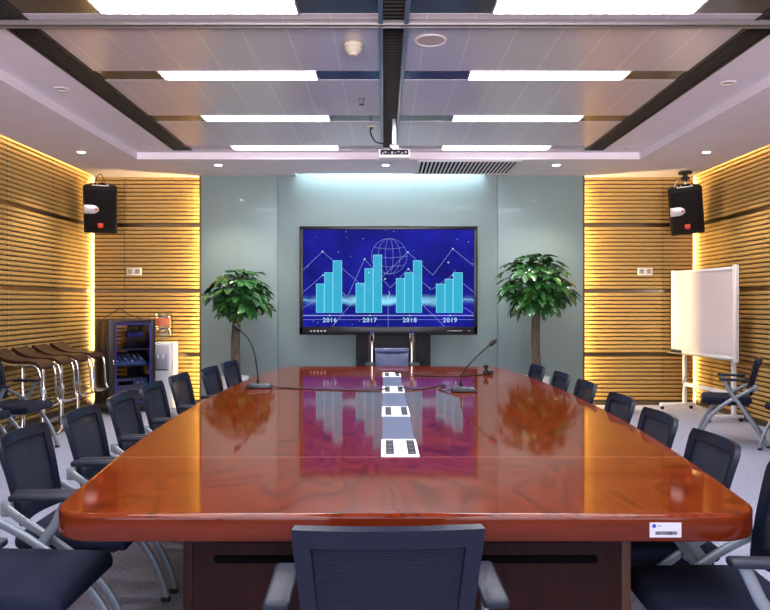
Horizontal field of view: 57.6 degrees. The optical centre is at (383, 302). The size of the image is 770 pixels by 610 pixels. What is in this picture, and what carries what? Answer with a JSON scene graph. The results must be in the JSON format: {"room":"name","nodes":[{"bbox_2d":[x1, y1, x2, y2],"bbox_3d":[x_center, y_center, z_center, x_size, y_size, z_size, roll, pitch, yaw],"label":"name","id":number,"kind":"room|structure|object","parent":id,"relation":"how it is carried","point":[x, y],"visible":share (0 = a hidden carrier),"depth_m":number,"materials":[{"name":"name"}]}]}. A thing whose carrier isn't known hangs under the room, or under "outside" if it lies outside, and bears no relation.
{"room":"conference room","nodes":[
{"label":"conference room","id":0,"kind":"room"},
{"bbox_2d":[0,135,91,434],"bbox_3d":[-4.068,-0.330,3.300,0.204,3.420,12.400,0,0,0],"label":"wall","id":1,"kind":"structure","parent":0,"point":[45,248],"depth_m":8.14,"materials":[{"name":"brown wood"}]},
{"bbox_2d":[0,0,769,176],"bbox_3d":[0.130,-1.920,3.380,8.600,0.440,12.560,0,0,0],"label":"ceiling","id":2,"kind":"structure","parent":0,"point":[731,122],"depth_m":6.03,"materials":[{"name":"paint"}]},
{"bbox_2d":[54,87,69,91],"bbox_3d":[-2.680,-1.776,5.820,0.124,0.005,0.124,0,0,0],"label":"recessed light","id":3,"kind":"object","parent":2,"relation":"in","point":[62,89],"visible":1,"depth_m":5.82,"materials":[{"name":"white plastic"}]},
{"bbox_2d":[0,0,191,150],"bbox_3d":[-2.340,-1.832,2.675,0.220,0.116,10.950,0,0,0],"label":"air slot","id":4,"kind":"object","parent":2,"relation":"attached to","point":[41,42],"visible":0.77,"depth_m":5.49,"materials":[{"name":"black metal"}]},
{"bbox_2d":[87,0,299,14],"bbox_3d":[-1.133,-1.803,4.202,1.225,0.054,0.215,0,0,0],"label":"fluorescent light","id":5,"kind":"object","parent":2,"relation":"attached to","point":[104,7],"visible":0.96,"depth_m":4.27,"materials":[{"name":"white plastic"}]},
{"bbox_2d":[94,0,295,8],"bbox_3d":[-1.133,-1.814,4.202,1.201,0.012,0.191,0,0,0],"label":"diffuser","id":6,"kind":"object","parent":5,"relation":"attached to","point":[100,4],"depth_m":4.20,"materials":[{"name":"white plastic"}]},
{"bbox_2d":[157,71,318,79],"bbox_3d":[-1.133,-1.803,5.478,1.225,0.054,0.215,0,0,0],"label":"fluorescent light","id":7,"kind":"object","parent":2,"relation":"attached to","point":[166,75],"visible":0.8,"depth_m":5.56,"materials":[{"name":"white plastic"}]},
{"bbox_2d":[166,75,315,75],"bbox_3d":[-1.133,-1.814,5.478,1.201,0.012,0.191,0,0,0],"label":"diffuser","id":8,"kind":"object","parent":7,"relation":"attached to","point":[166,75],"depth_m":5.56,"materials":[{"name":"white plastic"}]},
{"bbox_2d":[200,115,330,121],"bbox_3d":[-1.133,-1.803,6.753,1.225,0.054,0.215,0,0,0],"label":"fluorescent light","id":9,"kind":"object","parent":2,"relation":"attached to","point":[208,118],"visible":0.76,"depth_m":6.85,"materials":[{"name":"white plastic"}]},
{"bbox_2d":[230,146,338,149],"bbox_3d":[-1.133,-1.803,8.027,1.225,0.054,0.215,0,0,0],"label":"fluorescent light","id":10,"kind":"object","parent":2,"relation":"attached to","point":[232,147],"visible":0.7,"depth_m":8.12,"materials":[{"name":"white plastic"}]},
{"bbox_2d":[344,40,362,56],"bbox_3d":[-0.210,-1.736,4.800,0.132,0.087,0.132,0,0,0],"label":"smoke detector","id":11,"kind":"object","parent":2,"relation":"attached to","point":[353,48],"visible":1,"depth_m":4.76,"materials":[{"name":"beige plastic"}]},
{"bbox_2d":[358,97,364,105],"bbox_3d":[-0.195,-1.748,6.080,0.060,0.062,0.060,0,0,0],"label":"sprinkler","id":12,"kind":"object","parent":2,"relation":"attached to","point":[361,99],"visible":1,"depth_m":6.07,"materials":[{"name":"grey metal"}]},
{"bbox_2d":[0,20,769,28],"bbox_3d":[0.050,-1.764,4.430,5.920,0.031,0.070,0,0,0],"label":"ceiling track","id":13,"kind":"object","parent":2,"relation":"attached to","point":[4,24],"visible":1,"depth_m":4.40,"materials":[{"name":"grey metal"}]},
{"bbox_2d":[378,0,410,148],"bbox_3d":[0.060,-1.845,2.675,0.190,0.190,10.950,0,0,0],"label":"channel","id":14,"kind":"object","parent":2,"relation":"attached to","point":[392,42],"visible":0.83,"depth_m":5.24,"materials":[{"name":"black metal"}]},
{"bbox_2d":[379,119,409,161],"bbox_3d":[0.100,-1.659,6.865,0.304,0.513,0.249,0,0,0],"label":"projector","id":15,"kind":"object","parent":14,"relation":"hanging from","point":[398,154],"visible":0.96,"depth_m":6.76,"materials":[{"name":"white plastic"}]},
{"bbox_2d":[414,34,446,46],"bbox_3d":[0.315,-1.776,4.740,0.220,0.007,0.220,0,0,0],"label":"ceiling speaker","id":16,"kind":"object","parent":2,"relation":"attached to","point":[427,40],"visible":1,"depth_m":4.73,"materials":[{"name":"white plastic"}]},
{"bbox_2d":[417,36,443,45],"bbox_3d":[0.315,-1.774,4.740,0.184,0.001,0.184,0,0,0],"label":"grille","id":17,"kind":"object","parent":16,"relation":"attached to","point":[421,40],"depth_m":4.73,"materials":[{"name":"grey"}]},
{"bbox_2d":[414,160,521,173],"bbox_3d":[1.020,-1.694,8.765,1.240,0.011,0.850,0,0,0],"label":"ceiling vent","id":18,"kind":"object","parent":2,"relation":"in","point":[423,166],"visible":1,"depth_m":8.70,"materials":[{"name":"white"}]},
{"bbox_2d":[441,146,551,149],"bbox_3d":[1.282,-1.803,8.027,1.245,0.054,0.215,0,0,0],"label":"fluorescent light","id":19,"kind":"object","parent":2,"relation":"attached to","point":[443,147],"visible":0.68,"depth_m":8.12,"materials":[{"name":"white plastic"}]},
{"bbox_2d":[451,115,584,121],"bbox_3d":[1.282,-1.803,6.753,1.245,0.054,0.215,0,0,0],"label":"fluorescent light","id":20,"kind":"object","parent":2,"relation":"attached to","point":[456,118],"visible":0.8,"depth_m":6.85,"materials":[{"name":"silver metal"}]},
{"bbox_2d":[467,71,631,79],"bbox_3d":[1.282,-1.803,5.478,1.245,0.054,0.215,0,0,0],"label":"fluorescent light","id":21,"kind":"object","parent":2,"relation":"attached to","point":[473,75],"visible":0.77,"depth_m":5.55,"materials":[{"name":"white plastic"}]},
{"bbox_2d":[470,75,621,75],"bbox_3d":[1.282,-1.814,5.478,1.221,0.012,0.191,0,0,0],"label":"diffuser","id":22,"kind":"object","parent":21,"relation":"attached to","point":[470,75],"depth_m":5.56,"materials":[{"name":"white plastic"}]},
{"bbox_2d":[491,0,707,14],"bbox_3d":[1.282,-1.803,4.202,1.245,0.054,0.215,0,0,0],"label":"fluorescent light","id":23,"kind":"object","parent":2,"relation":"attached to","point":[501,7],"visible":0.93,"depth_m":4.27,"materials":[{"name":"white plastic"}]},
{"bbox_2d":[495,0,700,8],"bbox_3d":[1.282,-1.814,4.202,1.221,0.012,0.191,0,0,0],"label":"diffuser","id":24,"kind":"object","parent":23,"relation":"attached to","point":[502,4],"depth_m":4.20,"materials":[{"name":"white plastic"}]},
{"bbox_2d":[584,8,769,150],"bbox_3d":[2.440,-1.832,2.675,0.220,0.116,10.950,0,0,0],"label":"air slot","id":25,"kind":"object","parent":2,"relation":"attached to","point":[744,39],"visible":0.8,"depth_m":5.59,"materials":[{"name":"black metal"}]},
{"bbox_2d":[667,171,704,235],"bbox_3d":[3.881,-1.278,9.005,0.444,0.827,0.476,0,0,20],"label":"wall speaker","id":26,"kind":"object","parent":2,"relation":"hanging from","point":[685,201],"visible":1,"depth_m":8.85,"materials":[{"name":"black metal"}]},
{"bbox_2d":[670,189,702,233],"bbox_3d":[3.829,-1.152,8.859,0.397,0.530,0.166,0,0,20],"label":"grille","id":27,"kind":"object","parent":26,"relation":"attached to","point":[686,205],"depth_m":8.85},
{"bbox_2d":[719,81,735,85],"bbox_3d":[2.780,-1.776,5.660,0.124,0.005,0.124,0,0,0],"label":"recessed light","id":28,"kind":"object","parent":2,"relation":"in","point":[725,83],"visible":1,"depth_m":5.66,"materials":[{"name":"white plastic"}]},
{"bbox_2d":[0,405,769,609],"bbox_3d":[0.130,1.430,3.380,8.600,0.100,12.560,0,0,0],"label":"floor","id":29,"kind":"structure","parent":0,"point":[131,577],"depth_m":4.72,"materials":[{"name":"carpet"}]},
{"bbox_2d":[0,410,10,433],"bbox_3d":[-3.504,0.960,5.850,0.648,0.841,0.566,0,0,0],"label":"office chair","id":30,"kind":"object","parent":29,"relation":"on","point":[4,414],"visible":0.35,"depth_m":6.01,"materials":[{"name":"black fabric"}]},
{"bbox_2d":[0,361,59,447],"bbox_3d":[-3.434,0.960,6.461,0.648,0.841,0.566,0,0,2],"label":"office chair","id":31,"kind":"object","parent":29,"relation":"on","point":[24,406],"visible":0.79,"depth_m":6.57,"materials":[{"name":"black"}]},
{"bbox_2d":[0,348,59,427],"bbox_3d":[-3.580,0.920,7.000,0.592,0.919,0.380,0,0,0],"label":"bar stool","id":32,"kind":"object","parent":29,"relation":"on","point":[8,358],"visible":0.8,"depth_m":6.98,"materials":[{"name":"brown leather"}]},
{"bbox_2d":[11,346,77,436],"bbox_3d":[-3.580,0.920,7.420,0.592,0.919,0.380,0,0,0],"label":"bar stool","id":33,"kind":"object","parent":29,"relation":"on","point":[25,351],"visible":0.7,"depth_m":7.40,"materials":[{"name":"silver metal"}]},
{"bbox_2d":[0,493,112,609],"bbox_3d":[-1.294,0.960,2.420,0.648,0.841,0.566,0,0,0],"label":"office chair","id":34,"kind":"object","parent":29,"relation":"on","point":[41,577],"visible":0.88,"depth_m":2.44,"materials":[{"name":"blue fabric"}]},
{"bbox_2d":[31,343,93,428],"bbox_3d":[-3.580,0.920,7.840,0.592,0.919,0.380,0,0,0],"label":"bar stool","id":35,"kind":"object","parent":29,"relation":"on","point":[45,349],"visible":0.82,"depth_m":7.82,"materials":[{"name":"silver metal"}]},
{"bbox_2d":[50,341,107,421],"bbox_3d":[-3.580,0.920,8.260,0.592,0.919,0.380,0,0,0],"label":"bar stool","id":36,"kind":"object","parent":29,"relation":"on","point":[62,346],"visible":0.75,"depth_m":8.24,"materials":[{"name":"silver metal"}]},
{"bbox_2d":[0,422,170,609],"bbox_3d":[-1.309,0.960,2.994,0.648,0.841,0.566,0,0,-1],"label":"office chair","id":37,"kind":"object","parent":29,"relation":"on","point":[28,460],"visible":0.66,"depth_m":2.95,"materials":[{"name":"black fabric"}]},
{"bbox_2d":[62,404,178,592],"bbox_3d":[-1.309,0.960,3.569,0.648,0.841,0.566,0,0,-1],"label":"office chair","id":38,"kind":"object","parent":29,"relation":"on","point":[84,428],"visible":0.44,"depth_m":3.54,"materials":[{"name":"black fabric"}]},
{"bbox_2d":[95,318,154,409],"bbox_3d":[-3.325,0.792,8.978,0.582,1.175,0.636,0,0,-37],"label":"equipment rack","id":39,"kind":"object","parent":29,"relation":"on","point":[105,329],"visible":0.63,"depth_m":8.86,"materials":[{"name":"black metal"}]},
{"bbox_2d":[103,309,140,318],"bbox_3d":[-3.333,0.137,8.957,0.486,0.133,0.070,0,0,-37],"label":"cable","id":40,"kind":"object","parent":39,"relation":"on","point":[117,309],"visible":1,"depth_m":8.95,"materials":[{"name":"black plastic"}]},
{"bbox_2d":[116,352,145,365],"bbox_3d":[-3.295,0.714,8.948,0.400,0.130,0.360,0,0,-37],"label":"mixing console","id":41,"kind":"object","parent":39,"relation":"on","point":[135,358],"visible":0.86,"depth_m":8.90,"materials":[{"name":"blue"}]},
{"bbox_2d":[116,375,146,389],"bbox_3d":[-3.296,1.014,8.950,0.420,0.130,0.396,0,0,-37],"label":"amplifier","id":42,"kind":"object","parent":39,"relation":"on","point":[131,381],"visible":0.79,"depth_m":8.82,"materials":[{"name":"grey metal"}]},
{"bbox_2d":[121,327,143,348],"bbox_3d":[-3.246,0.444,9.033,0.220,0.270,0.244,0,0,-37],"label":"receiver","id":43,"kind":"object","parent":39,"relation":"on","point":[133,338],"visible":1,"depth_m":8.94,"materials":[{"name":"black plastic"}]},
{"bbox_2d":[116,347,148,350],"bbox_3d":[-3.337,0.586,9.004,0.510,0.012,0.520,0,0,-37],"label":"shelf","id":44,"kind":"object","parent":39,"relation":"attached to","point":[117,348],"depth_m":8.92,"materials":[{"name":"grey metal"}]},
{"bbox_2d":[116,363,148,366],"bbox_3d":[-3.337,0.786,9.004,0.510,0.012,0.520,0,0,-37],"label":"shelf","id":45,"kind":"object","parent":39,"relation":"attached to","point":[147,364],"depth_m":8.87,"materials":[{"name":"grey metal"}]},
{"bbox_2d":[106,390,169,454],"bbox_3d":[-1.319,0.960,4.140,0.648,0.841,0.566,0,0,0],"label":"office chair","id":46,"kind":"object","parent":29,"relation":"on","point":[124,410],"visible":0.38,"depth_m":4.16,"materials":[{"name":"black fabric"}]},
{"bbox_2d":[139,380,191,433],"bbox_3d":[-1.334,0.960,4.711,0.648,0.841,0.566,0,0,1],"label":"office chair","id":47,"kind":"object","parent":29,"relation":"on","point":[152,393],"visible":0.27,"depth_m":4.75,"materials":[{"name":"black fabric"}]},
{"bbox_2d":[155,342,177,408],"bbox_3d":[-2.905,0.950,9.250,0.270,0.860,0.340,0,0,0],"label":"water dispenser","id":48,"kind":"object","parent":29,"relation":"on","point":[166,353],"visible":0.62,"depth_m":9.13,"materials":[{"name":"white plastic"}]},
{"bbox_2d":[156,318,170,325],"bbox_3d":[-2.925,0.320,9.258,0.256,0.398,0.260,0,0,0],"label":"water bottle","id":49,"kind":"object","parent":48,"relation":"on","point":[159,321],"visible":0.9,"depth_m":9.14,"materials":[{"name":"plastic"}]},
{"bbox_2d":[168,372,212,416],"bbox_3d":[-1.319,0.960,5.281,0.648,0.841,0.566,0,0,2],"label":"office chair","id":50,"kind":"object","parent":29,"relation":"on","point":[177,382],"visible":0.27,"depth_m":5.33,"materials":[{"name":"black fabric"}]},
{"bbox_2d":[200,365,223,394],"bbox_3d":[-1.234,0.960,5.862,0.648,0.841,0.566,0,0,4],"label":"office chair","id":51,"kind":"object","parent":29,"relation":"on","point":[211,377],"visible":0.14,"depth_m":5.93,"materials":[{"name":"black fabric"}]},
{"bbox_2d":[221,360,241,387],"bbox_3d":[-1.194,0.960,6.434,0.648,0.841,0.566,0,0,6],"label":"office chair","id":52,"kind":"object","parent":29,"relation":"on","point":[231,370],"visible":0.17,"depth_m":6.51,"materials":[{"name":"black fabric"}]},
{"bbox_2d":[199,269,275,389],"bbox_3d":[-1.817,0.474,8.729,0.941,1.811,0.956,0,0,0],"label":"potted tree","id":53,"kind":"object","parent":29,"relation":"on","point":[235,302],"visible":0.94,"depth_m":8.56,"materials":[{"name":"green plant"}]},
{"bbox_2d":[263,524,509,609],"bbox_3d":[0.004,0.948,1.856,0.612,0.865,0.648,0,0,-2],"label":"office chair","id":54,"kind":"object","parent":29,"relation":"on","point":[436,567],"visible":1,"depth_m":1.64,"materials":[{"name":"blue fabric"}]},
{"bbox_2d":[365,331,419,365],"bbox_3d":[0.089,0.850,7.643,0.600,1.061,0.574,0,0,0],"label":"chair","id":55,"kind":"object","parent":29,"relation":"on","point":[383,356],"visible":0.3,"depth_m":7.82,"materials":[{"name":"silver metal"}]},
{"bbox_2d":[356,335,429,365],"bbox_3d":[0.122,0.530,9.140,1.100,1.700,0.340,0,0,0],"label":"display stand","id":56,"kind":"object","parent":29,"relation":"on","point":[421,344],"visible":0.07,"depth_m":9.22,"materials":[{"name":"black plastic"}]},
{"bbox_2d":[299,226,477,334],"bbox_3d":[0.058,-0.291,9.079,2.300,1.406,0.103,0,0,0],"label":"display","id":57,"kind":"object","parent":56,"relation":"attached to","point":[354,280],"visible":1,"depth_m":9.04,"materials":[{"name":"black"}]},
{"bbox_2d":[58,366,752,609],"bbox_3d":[0.067,1.002,4.530,2.490,0.756,4.900,0,0,0],"label":"conference table","id":58,"kind":"object","parent":29,"relation":"on","point":[561,487],"visible":0.94,"depth_m":2.48,"materials":[{"name":"brown wood"}]},
{"bbox_2d":[233,324,271,388],"bbox_3d":[-0.974,0.392,5.190,0.282,0.475,0.110,0,0,0],"label":"gooseneck microphone","id":59,"kind":"object","parent":58,"relation":"on","point":[254,385],"visible":0.99,"depth_m":5.17,"materials":[{"name":"black"}]},
{"bbox_2d":[271,385,386,390],"bbox_3d":[-0.413,0.619,5.086,0.870,0.022,0.089,0,0,9],"label":"cable","id":60,"kind":"object","parent":58,"relation":"on","point":[271,385],"visible":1,"depth_m":5.04,"materials":[{"name":"black plastic"}]},
{"bbox_2d":[400,384,450,391],"bbox_3d":[0.297,0.620,5.154,0.360,0.020,0.391,0,0,0],"label":"cable","id":61,"kind":"object","parent":58,"relation":"on","point":[440,384],"visible":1,"depth_m":5.10,"materials":[{"name":"black plastic"}]},
{"bbox_2d":[395,372,481,376],"bbox_3d":[0.467,0.621,6.084,0.771,0.016,0.221,0,0,8],"label":"cable","id":62,"kind":"object","parent":58,"relation":"on","point":[395,372],"visible":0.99,"depth_m":6.00,"materials":[{"name":"black plastic"}]},
{"bbox_2d":[451,338,496,391],"bbox_3d":[0.642,0.441,4.980,0.328,0.377,0.110,0,0,0],"label":"gooseneck microphone","id":63,"kind":"object","parent":58,"relation":"on","point":[460,388],"visible":0.99,"depth_m":4.97,"materials":[{"name":"black metal"}]},
{"bbox_2d":[483,364,492,374],"bbox_3d":[0.916,0.586,6.180,0.092,0.088,0.060,0,0,0],"label":"plug","id":64,"kind":"object","parent":58,"relation":"on","point":[485,372],"visible":1,"depth_m":6.16,"materials":[{"name":"black plastic"}]},
{"bbox_2d":[650,522,680,536],"bbox_3d":[0.836,0.674,2.079,0.094,0.044,0.002,0,0,0],"label":"sticker","id":65,"kind":"object","parent":58,"relation":"attached to","point":[657,529],"visible":1,"depth_m":2.08,"materials":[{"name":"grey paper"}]},
{"bbox_2d":[528,364,545,380],"bbox_3d":[1.094,0.960,6.022,0.648,0.841,0.566,0,0,-3],"label":"office chair","id":66,"kind":"object","parent":29,"relation":"on","point":[537,372],"visible":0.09,"depth_m":6.09,"materials":[{"name":"black fabric"}]},
{"bbox_2d":[495,253,581,383],"bbox_3d":[1.901,0.383,8.641,1.063,1.994,0.946,0,0,0],"label":"potted tree","id":67,"kind":"object","parent":29,"relation":"on","point":[539,295],"visible":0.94,"depth_m":8.49,"materials":[{"name":"green plant"}]},
{"bbox_2d":[550,371,570,391],"bbox_3d":[1.142,0.960,5.401,0.648,0.841,0.566,0,0,-1],"label":"office chair","id":68,"kind":"object","parent":29,"relation":"on","point":[561,380],"visible":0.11,"depth_m":5.46,"materials":[{"name":"black fabric"}]},
{"bbox_2d":[573,379,596,403],"bbox_3d":[1.157,0.960,4.800,0.648,0.841,0.566,0,0,0],"label":"office chair","id":69,"kind":"object","parent":29,"relation":"on","point":[585,390],"visible":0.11,"depth_m":4.85,"materials":[{"name":"black fabric"}]},
{"bbox_2d":[604,392,635,423],"bbox_3d":[1.152,0.960,4.080,0.648,0.841,0.566,0,0,0],"label":"office chair","id":70,"kind":"object","parent":29,"relation":"on","point":[622,406],"visible":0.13,"depth_m":4.11,"materials":[{"name":"black fabric"}]},
{"bbox_2d":[637,407,678,447],"bbox_3d":[1.129,0.960,3.460,0.648,0.841,0.566,0,0,0],"label":"office chair","id":71,"kind":"object","parent":29,"relation":"on","point":[662,426],"visible":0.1,"depth_m":3.48,"materials":[{"name":"black fabric"}]},
{"bbox_2d":[631,428,740,603],"bbox_3d":[1.110,0.960,2.849,0.648,0.841,0.566,0,0,1],"label":"office chair","id":72,"kind":"object","parent":29,"relation":"on","point":[717,455],"visible":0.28,"depth_m":2.68,"materials":[{"name":"black fabric"}]},
{"bbox_2d":[631,461,769,609],"bbox_3d":[1.119,0.960,2.259,0.648,0.841,0.566,0,0,2],"label":"office chair","id":73,"kind":"object","parent":29,"relation":"on","point":[700,585],"visible":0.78,"depth_m":2.30,"materials":[{"name":"black fabric"}]},
{"bbox_2d":[659,264,743,422],"bbox_3d":[3.868,0.470,8.646,0.460,1.820,1.363,0,0,-8],"label":"whiteboard","id":74,"kind":"object","parent":29,"relation":"on","point":[704,302],"visible":0.89,"depth_m":8.58,"materials":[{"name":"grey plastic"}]},
{"bbox_2d":[671,349,681,352],"bbox_3d":[3.820,0.626,9.155,0.042,0.036,0.200,0,0,-8],"label":"eraser","id":75,"kind":"object","parent":74,"relation":"on","point":[672,350],"visible":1,"depth_m":9.12,"materials":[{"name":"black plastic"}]},
{"bbox_2d":[667,351,732,360],"bbox_3d":[3.885,0.652,8.663,0.069,0.016,1.293,0,0,-8],"label":"tray","id":76,"kind":"object","parent":74,"relation":"on","point":[691,353],"depth_m":8.52,"materials":[{"name":"silver metal"}]},
{"bbox_2d":[697,356,769,448],"bbox_3d":[3.481,0.960,7.006,0.648,0.841,0.566,0,0,24],"label":"office chair","id":77,"kind":"object","parent":29,"relation":"on","point":[742,399],"visible":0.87,"depth_m":6.84,"materials":[{"name":"black"}]},
{"bbox_2d":[757,402,769,450],"bbox_3d":[3.834,0.960,6.331,0.648,0.841,0.566,0,0,-2],"label":"office chair","id":78,"kind":"object","parent":29,"relation":"on","point":[767,405],"visible":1,"depth_m":6.55,"materials":[{"name":"black"}]},
{"bbox_2d":[91,174,695,404],"bbox_3d":[0.130,-0.330,9.498,8.600,3.420,0.324,0,0,0],"label":"wall","id":79,"kind":"structure","parent":0,"point":[184,234],"depth_m":9.34,"materials":[{"name":"grey paint"}]},
{"bbox_2d":[83,174,116,233],"bbox_3d":[-3.657,-1.279,9.050,0.399,0.771,0.568,0,0,-19],"label":"wall speaker","id":80,"kind":"object","parent":79,"relation":"attached to","point":[99,199],"visible":1,"depth_m":8.85,"materials":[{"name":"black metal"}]},
{"bbox_2d":[85,189,114,231],"bbox_3d":[-3.592,-1.167,8.860,0.356,0.503,0.166,0,0,-19],"label":"grille","id":81,"kind":"object","parent":80,"relation":"attached to","point":[99,203],"depth_m":8.85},
{"bbox_2d":[127,268,141,274],"bbox_3d":[-3.375,-0.425,9.452,0.200,0.100,0.014,0,0,0],"label":"wall socket","id":82,"kind":"object","parent":79,"relation":"attached to","point":[130,271],"visible":1,"depth_m":9.45,"materials":[{"name":"white plastic"}]},
{"bbox_2d":[638,268,651,274],"bbox_3d":[3.525,-0.425,9.452,0.200,0.100,0.014,0,0,0],"label":"wall socket","id":83,"kind":"object","parent":79,"relation":"attached to","point":[641,271],"visible":1,"depth_m":9.45,"materials":[{"name":"white plastic"}]},
{"bbox_2d":[696,144,769,428],"bbox_3d":[4.328,-0.330,3.300,0.204,3.420,12.400,0,0,0],"label":"wall","id":84,"kind":"structure","parent":0,"point":[735,192],"depth_m":8.22,"materials":[{"name":"brown wood"}]},
{"bbox_3d":[-0.125,-1.768,7.050,0.100,0.023,0.070,0,0,0],"label":"outlet","id":85,"kind":"object","parent":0,"visible":0},
{"bbox_2d":[370,127,392,150],"bbox_3d":[-0.043,-1.609,6.857,0.061,0.306,0.375,0,0,-34],"label":"cable","id":86,"kind":"object","parent":85,"relation":"hanging from","point":[371,127],"visible":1,"depth_m":6.83,"materials":[{"name":"black plastic"}]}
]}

